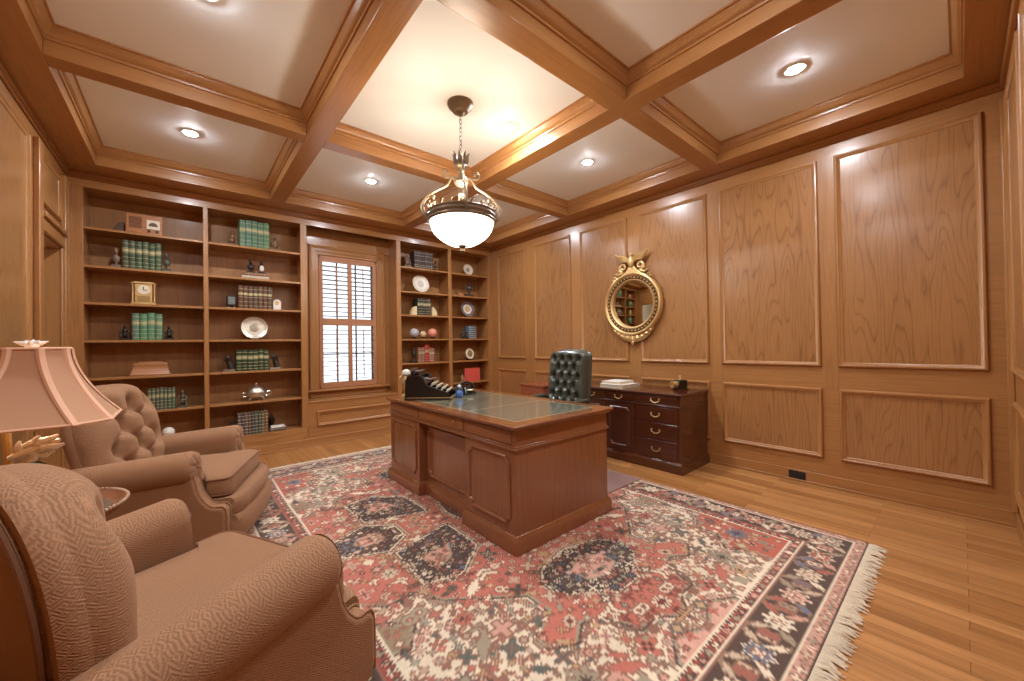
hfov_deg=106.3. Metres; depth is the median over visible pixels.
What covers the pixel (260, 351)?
book
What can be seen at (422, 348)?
book
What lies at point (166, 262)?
bookend
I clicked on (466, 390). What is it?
desk telephone
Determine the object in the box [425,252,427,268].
book
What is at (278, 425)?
book
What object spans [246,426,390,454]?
baseboard
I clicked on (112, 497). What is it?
side table
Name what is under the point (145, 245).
book
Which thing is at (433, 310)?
bookend
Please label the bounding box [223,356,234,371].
bookend
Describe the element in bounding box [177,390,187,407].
figurine
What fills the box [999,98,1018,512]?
trim
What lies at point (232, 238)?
bookend
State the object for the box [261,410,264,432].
book
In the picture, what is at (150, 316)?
book
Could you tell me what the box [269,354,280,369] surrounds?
bookend
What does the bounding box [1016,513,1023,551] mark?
baseboard
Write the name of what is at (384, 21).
trim
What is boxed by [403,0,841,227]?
ceiling beam
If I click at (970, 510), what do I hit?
baseboard
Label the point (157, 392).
book
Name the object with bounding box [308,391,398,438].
trim
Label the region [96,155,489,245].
trim
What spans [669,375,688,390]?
camera
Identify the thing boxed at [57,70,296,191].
trim
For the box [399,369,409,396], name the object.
figurine
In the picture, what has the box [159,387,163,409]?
book
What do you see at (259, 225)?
book
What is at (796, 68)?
recessed light
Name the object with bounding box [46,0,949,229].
ceiling
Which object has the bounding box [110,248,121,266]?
bookend
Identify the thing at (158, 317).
book
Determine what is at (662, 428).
credenza
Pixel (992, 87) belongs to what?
trim
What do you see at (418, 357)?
book
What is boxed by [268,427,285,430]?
book
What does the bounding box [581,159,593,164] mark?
recessed light
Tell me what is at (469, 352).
oval frame
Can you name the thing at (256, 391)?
tureen
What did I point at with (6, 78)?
trim
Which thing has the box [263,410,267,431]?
book
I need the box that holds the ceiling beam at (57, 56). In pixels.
[43,39,567,217]
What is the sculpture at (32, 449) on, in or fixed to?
on the side table at (112, 497)
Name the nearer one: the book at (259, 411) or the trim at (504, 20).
the trim at (504, 20)
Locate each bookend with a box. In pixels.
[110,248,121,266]
[118,325,130,339]
[162,253,170,270]
[164,326,173,339]
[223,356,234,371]
[226,231,237,244]
[268,413,274,426]
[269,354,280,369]
[270,237,280,250]
[403,254,411,266]
[409,306,416,314]
[431,307,436,315]
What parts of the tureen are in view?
lid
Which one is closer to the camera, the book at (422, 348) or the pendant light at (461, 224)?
the pendant light at (461, 224)
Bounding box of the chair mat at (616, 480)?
[607,469,640,492]
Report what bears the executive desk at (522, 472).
on the rug at (667, 583)
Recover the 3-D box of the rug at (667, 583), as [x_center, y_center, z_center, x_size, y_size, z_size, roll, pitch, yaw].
[-0.288,1.294,3.044,2.918,0.018,4.455,0,-1,-40]
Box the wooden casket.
[129,361,170,375]
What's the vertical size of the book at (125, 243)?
0.291 m
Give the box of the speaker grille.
[129,216,141,227]
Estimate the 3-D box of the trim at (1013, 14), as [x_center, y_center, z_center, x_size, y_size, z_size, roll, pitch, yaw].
[1.386,-1.702,0.947,5.040,0.057,0.030,0,-1,-40]
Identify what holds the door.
in the wall at (17, 132)
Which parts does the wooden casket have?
lid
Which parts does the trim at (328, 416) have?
panel moulding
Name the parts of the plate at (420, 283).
plate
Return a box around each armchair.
[0,463,375,680]
[60,384,271,548]
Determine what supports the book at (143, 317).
on the bookcase at (190, 297)
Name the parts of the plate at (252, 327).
plate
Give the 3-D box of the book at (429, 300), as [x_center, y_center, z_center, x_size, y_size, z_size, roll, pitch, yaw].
[-1.368,-0.530,6.192,0.045,0.270,0.176,0,-1,-40]
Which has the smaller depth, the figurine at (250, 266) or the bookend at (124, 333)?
the bookend at (124, 333)
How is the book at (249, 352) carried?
on the bookcase at (190, 297)
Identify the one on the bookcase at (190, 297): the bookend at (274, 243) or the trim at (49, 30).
the bookend at (274, 243)
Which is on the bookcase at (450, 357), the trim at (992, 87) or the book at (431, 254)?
the book at (431, 254)
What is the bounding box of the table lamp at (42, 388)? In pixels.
[0,339,122,464]
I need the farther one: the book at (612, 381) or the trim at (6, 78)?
the book at (612, 381)
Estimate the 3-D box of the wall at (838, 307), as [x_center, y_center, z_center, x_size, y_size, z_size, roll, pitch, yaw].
[1.395,-0.285,4.875,0.104,3.157,6.245,0,-1,-40]
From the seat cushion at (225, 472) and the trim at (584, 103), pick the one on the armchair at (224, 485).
the seat cushion at (225, 472)
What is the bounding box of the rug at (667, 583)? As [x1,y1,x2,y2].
[247,445,888,680]
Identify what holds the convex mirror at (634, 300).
attached to the wall at (838, 307)
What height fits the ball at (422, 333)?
0.124 m
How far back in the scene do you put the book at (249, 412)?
4.55 m
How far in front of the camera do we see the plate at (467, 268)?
6.74 m
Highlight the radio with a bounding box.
[125,212,162,235]
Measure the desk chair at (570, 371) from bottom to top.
1.192 m
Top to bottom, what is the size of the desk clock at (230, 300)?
0.145 m
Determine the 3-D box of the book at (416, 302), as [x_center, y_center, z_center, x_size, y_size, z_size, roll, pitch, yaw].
[-1.508,-0.528,6.072,0.045,0.269,0.176,0,-1,-40]
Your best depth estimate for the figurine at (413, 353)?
5.92 m
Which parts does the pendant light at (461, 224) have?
scroll arm, chain, crown, lamp shade, scroll arm, scroll arm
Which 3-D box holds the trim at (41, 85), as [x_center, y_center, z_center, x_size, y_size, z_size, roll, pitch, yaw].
[-2.279,-1.749,1.535,0.228,0.172,5.680,0,-1,-40]
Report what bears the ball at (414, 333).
on the bookcase at (450, 357)
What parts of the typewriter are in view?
rail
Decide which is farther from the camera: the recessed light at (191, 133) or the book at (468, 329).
the book at (468, 329)
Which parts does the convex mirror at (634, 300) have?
frame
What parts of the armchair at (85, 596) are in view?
backrest, arm, arm, panel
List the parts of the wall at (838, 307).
wall panel, panel moulding, wall panel, panel moulding, panel moulding, wall panel, wall panel, panel moulding, wall panel, panel moulding, wall panel, panel moulding, wall panel, panel moulding, wall panel, panel moulding, wall panel, panel moulding, wall panel, panel moulding, wall panel, panel moulding, wall panel, panel moulding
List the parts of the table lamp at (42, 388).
stem, lamp shade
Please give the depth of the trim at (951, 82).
3.29 m
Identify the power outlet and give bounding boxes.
[789,469,805,480]
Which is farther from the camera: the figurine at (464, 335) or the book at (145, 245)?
the figurine at (464, 335)
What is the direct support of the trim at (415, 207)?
attached to the ceiling
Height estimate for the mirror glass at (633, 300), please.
0.584 m
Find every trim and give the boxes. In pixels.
[0,0,99,174]
[0,61,69,174]
[25,0,373,123]
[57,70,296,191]
[66,175,490,255]
[68,181,71,346]
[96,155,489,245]
[270,0,422,201]
[290,184,455,218]
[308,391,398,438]
[333,95,597,177]
[422,212,549,237]
[437,0,716,168]
[480,64,1001,247]
[491,81,1000,251]
[495,157,690,208]
[510,0,771,86]
[648,0,963,153]
[963,0,1010,76]
[999,0,1019,88]
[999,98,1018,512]
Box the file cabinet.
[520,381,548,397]
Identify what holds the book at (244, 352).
on the bookcase at (190, 297)
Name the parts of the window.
shutter panel, tilt rod, shutter panel, tilt rod, pane, shutter frame, sash, sill, shutter panel, tilt rod, shutter panel, tilt rod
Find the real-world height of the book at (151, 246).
0.279 m
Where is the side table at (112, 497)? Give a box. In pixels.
[98,487,129,515]
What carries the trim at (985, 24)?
attached to the wall at (1013, 97)
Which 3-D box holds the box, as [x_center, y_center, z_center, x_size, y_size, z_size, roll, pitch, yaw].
[-4.025,-1.155,3.923,0.089,0.099,0.120,0,-1,-40]
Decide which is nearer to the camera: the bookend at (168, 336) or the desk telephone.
the desk telephone
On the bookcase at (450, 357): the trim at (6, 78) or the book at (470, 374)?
the book at (470, 374)
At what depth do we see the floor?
2.10 m
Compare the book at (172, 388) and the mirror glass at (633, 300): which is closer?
the book at (172, 388)
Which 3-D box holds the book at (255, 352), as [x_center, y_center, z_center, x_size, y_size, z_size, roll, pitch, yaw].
[-3.130,0.237,4.666,0.054,0.247,0.176,0,-1,-40]
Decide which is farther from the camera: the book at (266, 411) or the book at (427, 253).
the book at (427, 253)
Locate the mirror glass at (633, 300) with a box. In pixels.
[614,281,652,326]
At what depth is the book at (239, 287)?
4.51 m
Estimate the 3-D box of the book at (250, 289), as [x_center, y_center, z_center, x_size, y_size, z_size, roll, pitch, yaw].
[-3.176,-0.511,4.645,0.048,0.262,0.176,0,-1,-40]
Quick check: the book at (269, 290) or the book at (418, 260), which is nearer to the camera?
the book at (269, 290)
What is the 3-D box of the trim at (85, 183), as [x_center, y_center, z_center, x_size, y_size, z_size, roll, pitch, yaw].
[-2.300,-1.647,5.268,5.040,0.304,0.030,0,-1,-40]
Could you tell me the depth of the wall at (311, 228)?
5.61 m
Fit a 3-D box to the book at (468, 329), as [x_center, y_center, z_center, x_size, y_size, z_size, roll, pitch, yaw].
[-0.770,-0.140,6.687,0.050,0.221,0.176,0,-1,-40]
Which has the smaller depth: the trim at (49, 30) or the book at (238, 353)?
the trim at (49, 30)
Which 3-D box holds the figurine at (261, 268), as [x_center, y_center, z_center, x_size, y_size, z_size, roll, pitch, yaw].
[-3.090,-0.897,4.729,0.085,0.160,0.087,0,-1,-40]
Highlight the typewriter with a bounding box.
[404,367,455,399]
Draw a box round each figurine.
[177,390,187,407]
[247,260,254,272]
[257,261,265,273]
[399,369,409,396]
[410,347,416,362]
[459,329,468,338]
[464,283,473,296]
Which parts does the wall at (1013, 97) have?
panel moulding, wall panel, panel moulding, wall panel, panel moulding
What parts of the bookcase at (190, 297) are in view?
shelf, shelf, shelf, shelf, shelf, shelf, shelf, shelf, shelf, shelf, shelf, shelf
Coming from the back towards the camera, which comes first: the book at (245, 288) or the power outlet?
the book at (245, 288)
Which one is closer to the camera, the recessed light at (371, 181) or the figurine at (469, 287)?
the recessed light at (371, 181)
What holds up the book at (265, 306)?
on the bookcase at (190, 297)
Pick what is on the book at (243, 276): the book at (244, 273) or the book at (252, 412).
the book at (244, 273)
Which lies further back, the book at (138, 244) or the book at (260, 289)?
the book at (260, 289)
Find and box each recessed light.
[181,129,199,136]
[365,179,376,183]
[501,123,515,130]
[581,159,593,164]
[784,62,805,75]
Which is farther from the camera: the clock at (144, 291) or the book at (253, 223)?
the book at (253, 223)
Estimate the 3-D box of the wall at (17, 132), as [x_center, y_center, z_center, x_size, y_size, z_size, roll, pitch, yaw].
[-2.492,-0.253,1.558,0.134,3.157,6.245,0,-1,-40]
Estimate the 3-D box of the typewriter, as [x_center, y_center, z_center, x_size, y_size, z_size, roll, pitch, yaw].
[-0.745,0.391,3.552,0.423,0.280,0.378,-1,-1,3]
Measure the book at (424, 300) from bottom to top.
0.265 m
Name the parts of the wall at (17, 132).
wall panel, wall panel, panel moulding, panel moulding, wall panel, panel moulding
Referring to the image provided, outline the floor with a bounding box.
[260,433,1023,680]
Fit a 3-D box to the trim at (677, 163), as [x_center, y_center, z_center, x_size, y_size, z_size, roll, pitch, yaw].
[0.788,-1.820,4.050,1.380,0.082,1.740,0,-1,-40]
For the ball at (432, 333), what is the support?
on the bookcase at (450, 357)
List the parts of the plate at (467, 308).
plate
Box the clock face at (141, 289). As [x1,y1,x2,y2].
[137,285,149,294]
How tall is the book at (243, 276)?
0.038 m
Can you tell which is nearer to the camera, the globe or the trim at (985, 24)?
the trim at (985, 24)
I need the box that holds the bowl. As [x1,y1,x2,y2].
[246,392,265,398]
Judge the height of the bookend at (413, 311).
0.139 m
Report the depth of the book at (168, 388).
4.09 m
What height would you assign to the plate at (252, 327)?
0.278 m
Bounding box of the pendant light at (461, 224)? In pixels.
[420,95,501,253]
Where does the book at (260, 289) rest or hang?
on the bookcase at (190, 297)
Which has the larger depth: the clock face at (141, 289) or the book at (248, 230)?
the book at (248, 230)
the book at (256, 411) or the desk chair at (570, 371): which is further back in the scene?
the book at (256, 411)
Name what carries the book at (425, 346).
on the bookcase at (450, 357)
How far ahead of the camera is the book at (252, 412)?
4.57 m
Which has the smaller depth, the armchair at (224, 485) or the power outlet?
the armchair at (224, 485)
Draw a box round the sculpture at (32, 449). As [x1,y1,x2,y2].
[6,434,64,463]
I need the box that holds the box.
[113,222,124,230]
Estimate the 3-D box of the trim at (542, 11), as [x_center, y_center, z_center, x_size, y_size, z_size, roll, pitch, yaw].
[0.749,-1.843,1.647,1.474,0.082,1.547,0,-1,-40]
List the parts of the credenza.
door, drawer, drawer, door moulding, door, frieze moulding, drawer, drawer, drawer, drawer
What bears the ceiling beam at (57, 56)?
attached to the ceiling
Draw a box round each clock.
[131,281,155,304]
[226,295,235,307]
[273,299,280,309]
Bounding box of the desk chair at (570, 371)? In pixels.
[532,349,591,403]
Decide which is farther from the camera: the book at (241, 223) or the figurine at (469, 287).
the figurine at (469, 287)
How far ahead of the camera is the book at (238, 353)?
4.50 m
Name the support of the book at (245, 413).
on the bookcase at (190, 297)
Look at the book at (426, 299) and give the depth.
6.09 m
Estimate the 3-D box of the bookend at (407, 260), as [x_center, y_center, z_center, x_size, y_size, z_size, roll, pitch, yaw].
[-1.611,-1.232,5.905,0.115,0.213,0.090,0,-1,-40]
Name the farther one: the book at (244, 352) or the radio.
the book at (244, 352)
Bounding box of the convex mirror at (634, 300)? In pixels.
[605,248,662,344]
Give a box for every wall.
[0,78,65,465]
[306,225,388,242]
[491,88,1010,510]
[1003,0,1023,527]
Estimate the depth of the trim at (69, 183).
3.58 m
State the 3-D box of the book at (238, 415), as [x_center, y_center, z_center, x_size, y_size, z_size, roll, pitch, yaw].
[-3.239,0.990,4.546,0.033,0.252,0.166,0,-1,-40]
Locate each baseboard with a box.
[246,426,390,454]
[708,452,1015,527]
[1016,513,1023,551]
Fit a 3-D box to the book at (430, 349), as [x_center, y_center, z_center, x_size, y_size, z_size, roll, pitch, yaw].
[-1.349,0.234,6.183,0.045,0.222,0.176,0,-1,-40]
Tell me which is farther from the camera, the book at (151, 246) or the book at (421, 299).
the book at (421, 299)
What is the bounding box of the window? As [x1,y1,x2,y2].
[306,230,397,398]
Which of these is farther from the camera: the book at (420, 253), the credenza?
the book at (420, 253)
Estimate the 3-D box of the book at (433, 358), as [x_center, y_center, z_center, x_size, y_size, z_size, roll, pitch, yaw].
[-1.314,0.234,6.213,0.045,0.222,0.176,0,-1,-40]
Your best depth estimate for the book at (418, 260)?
6.01 m
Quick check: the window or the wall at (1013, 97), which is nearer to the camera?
the wall at (1013, 97)
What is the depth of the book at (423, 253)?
6.07 m
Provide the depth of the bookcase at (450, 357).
6.51 m
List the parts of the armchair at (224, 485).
backrest, arm, panel, arm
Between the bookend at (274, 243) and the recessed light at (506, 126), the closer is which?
the recessed light at (506, 126)
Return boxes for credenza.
[548,380,709,475]
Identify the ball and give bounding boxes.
[410,328,418,338]
[420,331,425,338]
[428,329,436,338]
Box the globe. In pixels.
[162,427,174,434]
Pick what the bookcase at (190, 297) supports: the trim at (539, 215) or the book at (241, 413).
the book at (241, 413)
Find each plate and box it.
[241,317,267,339]
[413,275,428,292]
[461,301,474,316]
[463,264,472,274]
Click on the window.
(352, 319)
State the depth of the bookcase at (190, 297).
4.41 m
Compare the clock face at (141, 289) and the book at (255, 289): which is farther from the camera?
the book at (255, 289)
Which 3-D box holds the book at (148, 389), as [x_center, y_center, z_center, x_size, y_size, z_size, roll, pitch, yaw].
[-3.824,0.619,4.049,0.030,0.222,0.156,0,-1,-40]
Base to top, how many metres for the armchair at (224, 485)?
1.037 m
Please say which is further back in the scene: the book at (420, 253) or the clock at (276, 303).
the book at (420, 253)
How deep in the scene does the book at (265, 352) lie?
4.67 m
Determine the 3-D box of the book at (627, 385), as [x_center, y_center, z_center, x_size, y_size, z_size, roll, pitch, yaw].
[1.239,0.509,4.411,0.346,0.034,0.300,0,-1,-40]
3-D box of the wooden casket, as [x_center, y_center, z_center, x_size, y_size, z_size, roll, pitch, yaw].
[-3.809,0.294,4.047,0.319,0.142,0.163,0,-1,-40]
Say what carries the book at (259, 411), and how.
on the bookcase at (190, 297)
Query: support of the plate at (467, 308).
on the bookcase at (450, 357)
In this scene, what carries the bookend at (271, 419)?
on the bookcase at (190, 297)
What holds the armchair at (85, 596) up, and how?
on the rug at (667, 583)
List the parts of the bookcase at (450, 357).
shelf, shelf, shelf, shelf, shelf, shelf, shelf, shelf, shelf, shelf, shelf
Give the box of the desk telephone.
[454,381,475,394]
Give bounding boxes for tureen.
[241,383,270,400]
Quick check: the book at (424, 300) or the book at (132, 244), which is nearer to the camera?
the book at (132, 244)
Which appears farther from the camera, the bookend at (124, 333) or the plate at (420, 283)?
the plate at (420, 283)
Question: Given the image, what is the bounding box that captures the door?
[33,136,69,469]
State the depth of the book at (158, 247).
4.06 m
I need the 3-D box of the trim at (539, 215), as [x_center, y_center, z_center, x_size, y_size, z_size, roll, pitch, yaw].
[-0.386,-1.788,5.426,1.380,0.082,1.600,0,-1,-40]
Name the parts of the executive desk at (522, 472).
panel moulding, drawer, drawer, panel moulding, drawer, panel moulding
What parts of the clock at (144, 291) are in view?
engraved plate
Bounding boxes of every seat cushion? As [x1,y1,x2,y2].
[135,532,343,637]
[200,449,259,495]
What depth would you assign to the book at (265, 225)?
4.69 m
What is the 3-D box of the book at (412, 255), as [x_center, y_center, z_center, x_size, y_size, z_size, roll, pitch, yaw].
[-1.554,-1.263,6.043,0.045,0.274,0.176,0,-1,-40]
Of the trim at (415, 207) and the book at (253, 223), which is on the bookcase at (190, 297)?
the book at (253, 223)
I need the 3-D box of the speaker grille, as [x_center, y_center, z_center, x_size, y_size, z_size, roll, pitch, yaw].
[-3.874,-1.219,3.946,0.095,0.111,0.005,0,-1,-40]
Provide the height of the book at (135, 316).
0.274 m
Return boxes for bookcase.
[71,185,308,448]
[387,240,492,394]
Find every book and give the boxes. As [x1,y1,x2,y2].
[122,239,128,267]
[129,240,135,268]
[132,313,139,339]
[136,241,141,268]
[140,314,147,339]
[142,242,148,269]
[147,313,154,339]
[147,388,151,400]
[149,244,154,269]
[151,388,155,408]
[155,243,161,270]
[155,314,162,339]
[155,387,159,409]
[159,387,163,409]
[164,387,167,408]
[167,387,171,408]
[171,387,175,407]
[235,350,241,370]
[236,412,240,425]
[237,285,242,307]
[238,219,245,245]
[240,275,268,279]
[240,412,244,434]
[241,350,246,370]
[243,272,267,276]
[243,286,247,307]
[243,412,247,434]
[245,220,251,246]
[247,350,252,370]
[247,411,250,433]
[248,287,252,307]
[250,411,254,433]
[251,221,257,247]
[253,286,257,308]
[253,350,257,369]
[254,410,257,433]
[256,349,263,369]
[257,222,262,247]
[258,287,262,308]
[258,410,261,432]
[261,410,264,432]
[263,223,268,248]
[263,287,267,308]
[263,350,268,369]
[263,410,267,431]
[267,288,271,308]
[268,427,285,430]
[270,424,284,428]
[409,250,416,267]
[413,298,419,314]
[414,348,421,362]
[417,251,419,267]
[417,347,424,361]
[419,252,421,267]
[420,298,422,314]
[420,345,428,361]
[422,252,424,268]
[423,299,425,314]
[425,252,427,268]
[426,299,427,314]
[427,253,429,268]
[428,299,430,315]
[429,348,431,361]
[430,253,432,269]
[432,348,434,361]
[464,326,471,338]
[464,368,479,380]
[600,383,639,388]
[602,379,633,384]
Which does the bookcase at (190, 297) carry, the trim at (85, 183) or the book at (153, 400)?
the book at (153, 400)
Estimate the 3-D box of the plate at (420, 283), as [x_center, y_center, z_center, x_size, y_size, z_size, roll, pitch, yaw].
[-1.456,-0.899,6.122,0.284,0.290,0.140,0,-1,-40]
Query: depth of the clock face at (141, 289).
3.99 m
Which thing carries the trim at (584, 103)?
attached to the ceiling
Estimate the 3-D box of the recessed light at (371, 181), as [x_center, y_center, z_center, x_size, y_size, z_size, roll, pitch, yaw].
[-1.608,-1.812,4.377,0.128,0.014,0.128,0,-1,-40]
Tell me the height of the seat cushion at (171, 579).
0.147 m
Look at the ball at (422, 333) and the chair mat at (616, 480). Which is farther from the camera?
the ball at (422, 333)
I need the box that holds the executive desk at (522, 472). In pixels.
[385,388,612,556]
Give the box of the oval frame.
[466,348,473,359]

